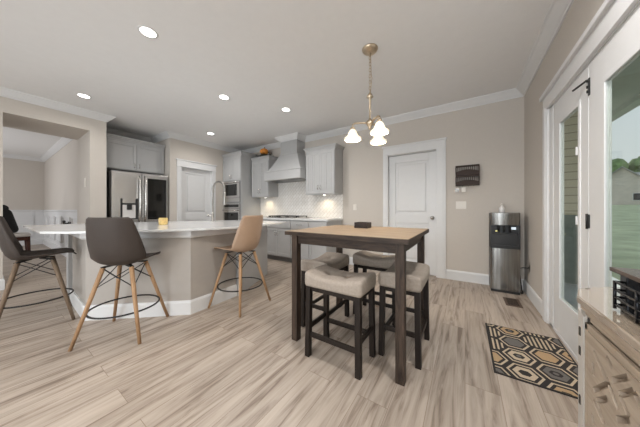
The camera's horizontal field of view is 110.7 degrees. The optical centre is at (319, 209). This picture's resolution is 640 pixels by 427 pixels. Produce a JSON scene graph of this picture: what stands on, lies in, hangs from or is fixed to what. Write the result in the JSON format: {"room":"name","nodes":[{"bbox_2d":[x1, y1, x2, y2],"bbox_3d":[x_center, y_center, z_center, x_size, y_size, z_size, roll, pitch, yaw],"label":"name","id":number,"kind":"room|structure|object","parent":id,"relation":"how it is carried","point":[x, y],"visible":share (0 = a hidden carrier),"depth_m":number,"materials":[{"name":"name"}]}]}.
{"room":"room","nodes":[
{"label":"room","id":0,"kind":"room"},
{"bbox_2d":[3,157,43,209],"bbox_3d":[-9.910,-0.280,5.814,0.150,2.750,3.650,0,0,33],"label":"wall","id":1,"kind":"structure","parent":0,"point":[23,180],"depth_m":6.83,"materials":[{"name":"beige paint"}]},
{"bbox_2d":[44,139,77,223],"bbox_3d":[-6.713,-0.280,5.738,5.280,2.750,0.250,0,0,33],"label":"wall","id":2,"kind":"structure","parent":0,"point":[61,169],"depth_m":5.54,"materials":[{"name":"beige paint"}]},
{"bbox_2d":[3,137,72,161],"bbox_3d":[-7.656,-1.604,4.300,5.280,0.102,3.390,0,0,33],"label":"trim","id":3,"kind":"structure","parent":2,"relation":"attached to","point":[62,142],"depth_m":6.42,"materials":[{"name":"white paint"}]},
{"bbox_2d":[11,210,76,256],"bbox_3d":[-7.725,0.545,4.285,5.180,1.100,3.490,0,0,33],"label":"trim","id":4,"kind":"structure","parent":2,"relation":"attached to","point":[22,217],"depth_m":6.72,"materials":[{"name":"white paint"}]},
{"bbox_2d":[0,96,229,278],"bbox_3d":[-4.923,-0.280,2.997,0.920,2.750,8.810,0,0,33],"label":"wall","id":5,"kind":"structure","parent":0,"point":[90,133],"depth_m":3.83,"materials":[{"name":"beige paint"}]},
{"bbox_2d":[0,276,4,289],"bbox_3d":[-5.028,1.020,2.731,0.836,0.150,7.850,0,0,33],"label":"baseboard","id":6,"kind":"structure","parent":5,"relation":"attached to","point":[2,281],"depth_m":3.02,"materials":[{"name":"white paint"}]},
{"bbox_2d":[3,125,77,139],"bbox_3d":[-5.545,-0.280,2.795,0.100,2.750,3.390,0,0,33],"label":"doorway trim","id":7,"kind":"object","parent":5,"relation":"attached to","point":[3,125],"visible":0.2,"depth_m":3.83,"materials":[{"name":"beige paint"}]},
{"bbox_2d":[106,133,164,174],"bbox_3d":[-3.924,-1.097,4.606,0.621,0.635,0.996,0,0,33],"label":"upper cabinet","id":8,"kind":"object","parent":5,"relation":"attached to","point":[126,154],"visible":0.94,"depth_m":4.41,"materials":[{"name":"grey paint"}]},
{"bbox_2d":[182,167,209,220],"bbox_3d":[-2.940,0.059,5.260,0.113,2.060,0.714,0,0,33],"label":"door","id":9,"kind":"structure","parent":5,"relation":"in","point":[195,183],"depth_m":5.26,"materials":[{"name":"white paint"}]},
{"bbox_2d":[176,158,216,220],"bbox_3d":[-2.949,-0.018,5.266,0.192,2.225,0.950,0,0,33],"label":"trim","id":10,"kind":"structure","parent":5,"relation":"attached to","point":[181,163],"depth_m":5.10,"materials":[{"name":"white paint"}]},
{"bbox_2d":[0,0,573,152],"bbox_3d":[-2.368,-1.604,1.351,6.798,0.102,8.460,0,0,33],"label":"trim","id":11,"kind":"structure","parent":5,"relation":"attached to","point":[558,10],"depth_m":3.37,"materials":[{"name":"white paint"}]},
{"bbox_2d":[0,0,552,157],"bbox_3d":[-4.610,-1.705,2.792,12.428,0.100,8.810,0,0,33],"label":"ceiling","id":12,"kind":"structure","parent":0,"point":[306,57],"depth_m":2.43,"materials":[{"name":"paint"}]},
{"bbox_2d":[76,93,91,98],"bbox_3d":[-3.424,-1.652,3.203,0.160,0.006,0.160,0,0,33],"label":"recessed light","id":13,"kind":"object","parent":12,"relation":"in","point":[77,94],"visible":1,"depth_m":3.19,"materials":[{"name":"white"}]},
{"bbox_2d":[137,25,158,38],"bbox_3d":[-1.599,-1.652,2.055,0.160,0.006,0.160,0,0,33],"label":"recessed light","id":14,"kind":"object","parent":12,"relation":"in","point":[144,30],"visible":1,"depth_m":2.04,"materials":[{"name":"white paint"}]},
{"bbox_2d":[218,94,229,99],"bbox_3d":[-1.406,-1.652,3.237,0.160,0.006,0.160,0,0,33],"label":"recessed light","id":15,"kind":"object","parent":12,"relation":"in","point":[222,96],"visible":1,"depth_m":3.23,"materials":[{"name":"white"}]},
{"bbox_2d":[281,107,290,111],"bbox_3d":[-0.560,-1.652,3.640,0.160,0.006,0.160,0,0,33],"label":"recessed light","id":16,"kind":"object","parent":12,"relation":"in","point":[285,109],"visible":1,"depth_m":3.63,"materials":[{"name":"white"}]},
{"bbox_2d":[344,43,388,144],"bbox_3d":[0.470,-1.192,2.281,0.442,0.925,0.483,0,0,13],"label":"chandelier","id":17,"kind":"object","parent":12,"relation":"hanging from","point":[379,129],"visible":1,"depth_m":2.26,"materials":[{"name":"gold metal"}]},
{"bbox_2d":[0,244,577,426],"bbox_3d":[-4.610,1.145,2.792,12.428,0.100,8.810,0,0,33],"label":"floor","id":18,"kind":"structure","parent":0,"point":[213,366],"depth_m":1.52,"materials":[{"name":"brown wood"}]},
{"bbox_2d":[14,232,30,250],"bbox_3d":[-6.812,0.570,4.838,0.480,1.054,0.574,0,0,33],"label":"dining chair","id":19,"kind":"object","parent":18,"relation":"on","point":[21,236],"visible":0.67,"depth_m":4.90,"materials":[{"name":"brown wood"}]},
{"bbox_2d":[3,205,18,232],"bbox_3d":[-6.866,0.194,4.757,0.472,0.627,0.446,0,0,33],"label":"jacket","id":20,"kind":"object","parent":19,"relation":"on","point":[8,215],"visible":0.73,"depth_m":4.75,"materials":[{"name":"black fabric"}]},
{"bbox_2d":[0,216,76,319],"bbox_3d":[-2.796,0.578,2.182,0.505,1.041,0.516,0,0,39],"label":"bar chair","id":21,"kind":"object","parent":18,"relation":"on","point":[10,246],"visible":1,"depth_m":2.14,"materials":[{"name":"grey plastic"}]},
{"bbox_2d":[68,217,168,351],"bbox_3d":[-1.755,0.578,1.999,0.505,1.041,0.516,0,0,-11],"label":"bar chair","id":22,"kind":"object","parent":18,"relation":"on","point":[111,241],"visible":1,"depth_m":1.82,"materials":[{"name":"grey plastic"}]},
{"bbox_2d":[106,170,167,221],"bbox_3d":[-3.786,0.185,4.540,0.827,1.820,0.914,0,0,33],"label":"refrigerator","id":23,"kind":"object","parent":18,"relation":"on","point":[140,197],"visible":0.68,"depth_m":4.28,"materials":[{"name":"metal"}]},
{"bbox_2d":[66,226,266,320],"bbox_3d":[-1.929,0.653,3.172,1.948,0.883,2.150,0,0,33],"label":"kitchen island","id":24,"kind":"object","parent":18,"relation":"on","point":[186,269],"visible":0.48,"depth_m":2.32,"materials":[{"name":"beige paint"}]},
{"bbox_2d":[23,220,285,233],"bbox_3d":[-1.977,0.201,3.121,2.370,0.022,2.510,0,0,33],"label":"island countertop","id":25,"kind":"structure","parent":24,"relation":"on","point":[172,226],"depth_m":2.54,"materials":[{"name":"white stone"}]},
{"bbox_2d":[158,218,167,224],"bbox_3d":[-2.032,0.142,2.864,0.097,0.095,0.097,0,0,33],"label":"candle jar","id":26,"kind":"object","parent":25,"relation":"on","point":[162,221],"visible":1,"depth_m":2.83,"materials":[{"name":"yellow wax"}]},
{"bbox_2d":[208,181,225,221],"bbox_3d":[-1.634,-0.137,3.513,0.389,0.653,0.060,0,0,28],"label":"kitchen faucet","id":27,"kind":"object","parent":25,"relation":"on","point":[216,182],"visible":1,"depth_m":3.54,"materials":[{"name":"silver metal"}]},
{"bbox_2d":[208,215,270,317],"bbox_3d":[-0.929,0.578,2.576,0.516,1.041,0.505,0,0,26],"label":"bar chair","id":28,"kind":"object","parent":18,"relation":"on","point":[248,234],"visible":1,"depth_m":2.45,"materials":[{"name":"beige plastic"}]},
{"bbox_2d":[222,151,259,216],"bbox_3d":[-2.051,-0.168,5.803,0.787,2.525,0.662,0,0,33],"label":"tall cabinet","id":29,"kind":"object","parent":18,"relation":"on","point":[237,166],"visible":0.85,"depth_m":5.54,"materials":[{"name":"grey paint"}]},
{"bbox_2d":[223,181,240,201],"bbox_3d":[-2.114,-0.456,5.735,0.647,0.518,0.529,0,0,33],"label":"microwave","id":30,"kind":"object","parent":29,"relation":"in","point":[233,189],"visible":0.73,"depth_m":5.50,"materials":[{"name":"metal"}]},
{"bbox_2d":[223,203,240,219],"bbox_3d":[-2.117,0.199,5.730,0.647,0.723,0.541,0,0,33],"label":"wall oven","id":31,"kind":"object","parent":29,"relation":"in","point":[231,211],"visible":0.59,"depth_m":5.51,"materials":[{"name":"metal"}]},
{"bbox_2d":[264,219,291,261],"bbox_3d":[-0.775,0.652,4.971,0.760,0.885,0.628,0,0,33],"label":"base cabinet","id":32,"kind":"object","parent":18,"relation":"on","point":[278,243],"visible":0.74,"depth_m":4.71,"materials":[{"name":"grey paint"}]},
{"bbox_2d":[291,220,309,259],"bbox_3d":[-0.259,0.652,4.632,0.465,0.885,0.629,0,0,33],"label":"base cabinet","id":33,"kind":"object","parent":18,"relation":"on","point":[295,224],"visible":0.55,"depth_m":4.37,"materials":[{"name":"grey paint"}]},
{"bbox_2d":[301,252,349,326],"bbox_3d":[0.060,0.775,2.188,0.304,0.640,0.464,0,0,33],"label":"stool","id":34,"kind":"object","parent":18,"relation":"on","point":[340,261],"visible":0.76,"depth_m":2.08,"materials":[{"name":"fabric"}]},
{"bbox_2d":[301,252,348,271],"bbox_3d":[0.060,0.515,2.188,0.304,0.120,0.464,0,0,33],"label":"cushion","id":35,"kind":"object","parent":34,"relation":"on","point":[340,261],"depth_m":2.14,"materials":[{"name":"fabric"}]},
{"bbox_2d":[309,220,341,258],"bbox_3d":[0.107,0.652,4.392,0.400,0.885,0.628,0,0,33],"label":"base cabinet","id":36,"kind":"object","parent":18,"relation":"on","point":[315,251],"visible":0.23,"depth_m":4.20,"materials":[{"name":"grey paint"}]},
{"bbox_2d":[305,264,375,379],"bbox_3d":[0.153,0.775,1.664,0.464,0.640,0.304,0,0,33],"label":"stool","id":37,"kind":"object","parent":18,"relation":"on","point":[327,280],"visible":1,"depth_m":1.61,"materials":[{"name":"fabric"}]},
{"bbox_2d":[305,264,375,297],"bbox_3d":[0.153,0.515,1.664,0.464,0.120,0.304,0,0,33],"label":"cushion","id":38,"kind":"object","parent":37,"relation":"on","point":[324,278],"depth_m":1.57,"materials":[{"name":"fabric"}]},
{"bbox_2d":[285,225,428,385],"bbox_3d":[0.363,0.635,1.966,0.988,0.920,0.903,0,0,33],"label":"table","id":39,"kind":"object","parent":18,"relation":"on","point":[395,240],"visible":0.94,"depth_m":1.60,"materials":[{"name":"brown wood"}]},
{"bbox_2d":[354,222,370,227],"bbox_3d":[0.422,0.147,2.175,0.130,0.055,0.120,0,0,33],"label":"wooden box","id":40,"kind":"object","parent":39,"relation":"on","point":[356,224],"visible":0.98,"depth_m":2.13,"materials":[{"name":"brown wood"}]},
{"bbox_2d":[353,250,394,324],"bbox_3d":[0.614,0.775,2.330,0.464,0.640,0.304,0,0,33],"label":"stool","id":41,"kind":"object","parent":18,"relation":"on","point":[363,259],"visible":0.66,"depth_m":2.26,"materials":[{"name":"fabric"}]},
{"bbox_2d":[353,250,394,268],"bbox_3d":[0.614,0.515,2.330,0.464,0.120,0.304,0,0,33],"label":"cushion","id":42,"kind":"object","parent":41,"relation":"on","point":[362,259],"depth_m":2.25,"materials":[{"name":"fabric"}]},
{"bbox_2d":[378,261,429,369],"bbox_3d":[0.687,0.775,1.776,0.304,0.640,0.464,0,0,33],"label":"stool","id":43,"kind":"object","parent":18,"relation":"on","point":[417,274],"visible":0.83,"depth_m":1.65,"materials":[{"name":"fabric"}]},
{"bbox_2d":[378,261,429,292],"bbox_3d":[0.687,0.515,1.776,0.304,0.120,0.464,0,0,33],"label":"cushion","id":44,"kind":"object","parent":43,"relation":"on","point":[417,274],"depth_m":1.64,"materials":[{"name":"fabric"}]},
{"bbox_2d":[489,212,528,294],"bbox_3d":[2.542,0.564,2.995,0.385,1.062,0.272,0,0,33],"label":"water cooler","id":45,"kind":"object","parent":18,"relation":"on","point":[504,227],"visible":1,"depth_m":2.93,"materials":[{"name":"silver plastic"}]},
{"bbox_2d":[499,203,504,211],"bbox_3d":[2.480,-0.026,3.014,0.066,0.130,0.065,0,0,33],"label":"plastic bottle","id":46,"kind":"object","parent":45,"relation":"on","point":[501,208],"visible":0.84,"depth_m":2.99,"materials":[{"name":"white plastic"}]},
{"bbox_2d":[503,297,522,307],"bbox_3d":[2.281,1.092,2.620,0.150,0.004,0.285,0,0,33],"label":"floor vent","id":47,"kind":"object","parent":18,"relation":"in","point":[508,301],"visible":1,"depth_m":2.61,"materials":[{"name":"brown metal"}]},
{"bbox_2d":[506,298,518,305],"bbox_3d":[2.284,1.091,2.624,0.100,0.001,0.224,0,0,33],"label":"grille","id":48,"kind":"object","parent":47,"relation":"attached to","point":[509,301],"depth_m":2.61,"materials":[{"name":"brown metal"}]},
{"bbox_2d":[485,323,577,398],"bbox_3d":[1.592,1.091,1.675,0.499,0.008,0.777,0,0,33],"label":"doormat","id":49,"kind":"object","parent":18,"relation":"on","point":[541,361],"visible":0.92,"depth_m":1.61,"materials":[{"name":"multicoloured fabric"}]},
{"bbox_2d":[577,287,639,426],"bbox_3d":[0.586,0.685,0.034,0.366,0.820,1.800,0,0,33],"label":"sideboard","id":50,"kind":"object","parent":18,"relation":"on","point":[608,337],"visible":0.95,"depth_m":0.60,"materials":[{"name":"beige wood"}]},
{"bbox_2d":[609,267,639,323],"bbox_3d":[0.812,0.220,0.379,0.258,0.110,0.484,0,0,33],"label":"wire rack","id":51,"kind":"object","parent":50,"relation":"on","point":[629,298],"visible":1,"depth_m":0.58,"materials":[{"name":"black metal"}]},
{"bbox_2d":[613,280,639,323],"bbox_3d":[0.800,0.233,0.363,0.256,0.077,0.432,0,0,33],"label":"wire basket","id":52,"kind":"object","parent":51,"relation":"on","point":[629,298],"depth_m":0.58,"materials":[{"name":"black metal"}]},
{"bbox_3d":[-1.428,0.652,5.398,0.790,0.885,0.629,0,0,33],"label":"base cabinet","id":53,"kind":"object","parent":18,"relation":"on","visible":0},
{"bbox_2d":[241,217,342,221],"bbox_3d":[-0.725,0.192,4.953,2.457,0.037,0.607,0,0,33],"label":"countertop","id":54,"kind":"structure","parent":53,"relation":"on","point":[297,219],"depth_m":4.50,"materials":[{"name":"white stone"}]},
{"bbox_2d":[266,215,308,217],"bbox_3d":[-0.734,0.149,4.979,0.850,0.047,0.480,0,0,33],"label":"gas cooktop","id":55,"kind":"object","parent":54,"relation":"in","point":[275,216],"visible":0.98,"depth_m":4.85,"materials":[{"name":"metal"}]},
{"bbox_2d":[252,97,523,278],"bbox_3d":[0.333,-0.280,4.720,5.978,2.750,0.162,0,0,33],"label":"wall","id":56,"kind":"structure","parent":0,"point":[491,136],"depth_m":3.46,"materials":[{"name":"beige paint"}]},
{"bbox_2d":[251,155,277,197],"bbox_3d":[-1.374,-0.804,5.521,0.645,0.982,0.370,0,0,33],"label":"upper cabinet","id":57,"kind":"object","parent":56,"relation":"attached to","point":[261,188],"visible":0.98,"depth_m":5.39,"materials":[{"name":"grey paint"}]},
{"bbox_2d":[255,147,271,156],"bbox_3d":[-1.370,-1.426,5.466,0.584,0.266,0.369,0,0,33],"label":"pumpkin decoration","id":58,"kind":"object","parent":57,"relation":"on","point":[264,152],"visible":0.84,"depth_m":5.39,"materials":[{"name":"orange plant"}]},
{"bbox_2d":[264,139,305,182],"bbox_3d":[-0.705,-1.105,5.009,1.069,0.897,0.516,0,0,33],"label":"range hood","id":59,"kind":"object","parent":56,"relation":"attached to","point":[290,166],"visible":0.87,"depth_m":4.88,"materials":[{"name":"grey paint"}]},
{"bbox_2d":[303,143,344,194],"bbox_3d":[0.070,-0.796,4.573,0.790,0.967,0.370,0,0,33],"label":"upper cabinet","id":60,"kind":"object","parent":56,"relation":"attached to","point":[324,163],"visible":1,"depth_m":4.42,"materials":[{"name":"grey paint"}]},
{"bbox_2d":[389,151,435,275],"bbox_3d":[1.588,0.057,3.848,0.777,2.065,0.113,0,0,33],"label":"door","id":61,"kind":"structure","parent":56,"relation":"in","point":[412,177],"depth_m":3.83,"materials":[{"name":"white paint"}]},
{"bbox_2d":[382,137,446,278],"bbox_3d":[1.622,-0.030,3.859,1.038,2.250,0.188,0,0,33],"label":"trim","id":62,"kind":"structure","parent":56,"relation":"attached to","point":[439,144],"depth_m":3.58,"materials":[{"name":"white paint"}]},
{"bbox_2d":[349,257,523,289],"bbox_3d":[1.633,1.020,3.775,2.768,0.150,0.016,0,0,33],"label":"baseboard","id":63,"kind":"structure","parent":56,"relation":"attached to","point":[471,277],"depth_m":3.36,"materials":[{"name":"white paint"}]},
{"bbox_2d":[456,201,465,208],"bbox_3d":[2.181,-0.075,3.419,0.135,0.118,0.010,0,0,33],"label":"switch plate","id":64,"kind":"object","parent":56,"relation":"attached to","point":[459,204],"visible":1,"depth_m":3.42,"materials":[{"name":"white plastic"}]},
{"bbox_2d":[455,164,479,186],"bbox_3d":[2.221,-0.516,3.334,0.302,0.327,0.105,0,0,33],"label":"rack","id":65,"kind":"object","parent":56,"relation":"attached to","point":[468,172],"visible":1,"depth_m":3.31,"materials":[{"name":"brown wood"}]},
{"bbox_2d":[524,0,604,298],"bbox_3d":[0.491,-0.280,-0.556,0.075,2.750,8.810,0,0,33],"label":"wall","id":66,"kind":"structure","parent":0,"point":[581,13],"depth_m":2.44,"materials":[{"name":"beige paint"}]},
{"bbox_2d":[523,279,541,315],"bbox_3d":[0.467,1.020,-0.510,0.016,0.150,8.460,0,0,33],"label":"baseboard","id":67,"kind":"structure","parent":66,"relation":"attached to","point":[532,295],"depth_m":2.57,"materials":[{"name":"white paint"}]},
{"bbox_2d":[554,65,589,357],"bbox_3d":[1.960,0.053,1.735,0.038,2.033,0.708,0,0,33],"label":"door","id":68,"kind":"structure","parent":66,"relation":"in","point":[565,314],"depth_m":1.68,"materials":[{"name":"white paint"}]},
{"bbox_2d":[539,0,639,361],"bbox_3d":[1.485,-0.013,0.999,0.120,2.255,2.940,0,0,33],"label":"trim","id":69,"kind":"structure","parent":66,"relation":"attached to","point":[612,14],"depth_m":1.96,"materials":[{"name":"white paint"}]},
{"bbox_2d":[572,4,639,287],"bbox_3d":[1.566,0.053,1.133,0.057,2.033,1.012,0,0,31],"label":"door","id":70,"kind":"structure","parent":66,"relation":"in","point":[623,47],"depth_m":1.30,"materials":[{"name":"white paint"}]},
{"bbox_2d":[564,283,577,310],"bbox_3d":[1.946,1.210,0.183,1.547,0.170,7.440,0,0,33],"label":"floor","id":71,"kind":"structure","parent":0,"point":[570,290],"depth_m":2.98,"materials":[{"name":"concrete"}]},
{"bbox_2d":[564,111,577,283],"bbox_3d":[3.746,-0.175,3.546,0.867,2.940,0.160,0,0,33],"label":"wall","id":72,"kind":"structure","parent":0,"point":[571,124],"depth_m":3.39,"materials":[{"name":"beige"}]},
{"bbox_2d":[612,56,639,121],"bbox_3d":[3.019,-1.665,1.906,1.442,0.180,11.500,0,0,33],"label":"ceiling","id":73,"kind":"structure","parent":0,"point":[626,85],"depth_m":3.04,"materials":[{"name":"paint"}]},
{"label":"outside","id":74,"kind":"structure","parent":0,"visible":0},
{"bbox_2d":[612,205,639,279],"bbox_3d":[74.971,-1.481,22.572,96.000,5.651,140.000,0,0,33],"label":"lawn","id":75,"kind":"structure","parent":74,"point":[625,218],"depth_m":8.40,"materials":[{"name":"green plant"}]},
{"bbox_2d":[612,158,628,171],"bbox_3d":[94.185,-9.583,72.405,9.225,14.442,7.509,0,0,33],"label":"leafy tree","id":76,"kind":"object","parent":75,"relation":"on","point":[617,163],"visible":0.05,"depth_m":69.92,"materials":[{"name":"green plant"}]},
{"bbox_2d":[612,166,639,204],"bbox_3d":[60.939,-4.540,44.935,9.900,7.550,8.500,0,0,-40],"label":"house","id":77,"kind":"structure","parent":75,"relation":"on","point":[625,182],"depth_m":41.76,"materials":[{"name":"brick"}]},
{"bbox_2d":[628,156,639,171],"bbox_3d":[101.626,-10.603,68.338,7.692,16.195,8.565,0,0,33],"label":"leafy tree","id":78,"kind":"object","parent":75,"relation":"on","point":[634,164],"visible":0.54,"depth_m":69.88,"materials":[{"name":"green plant"}]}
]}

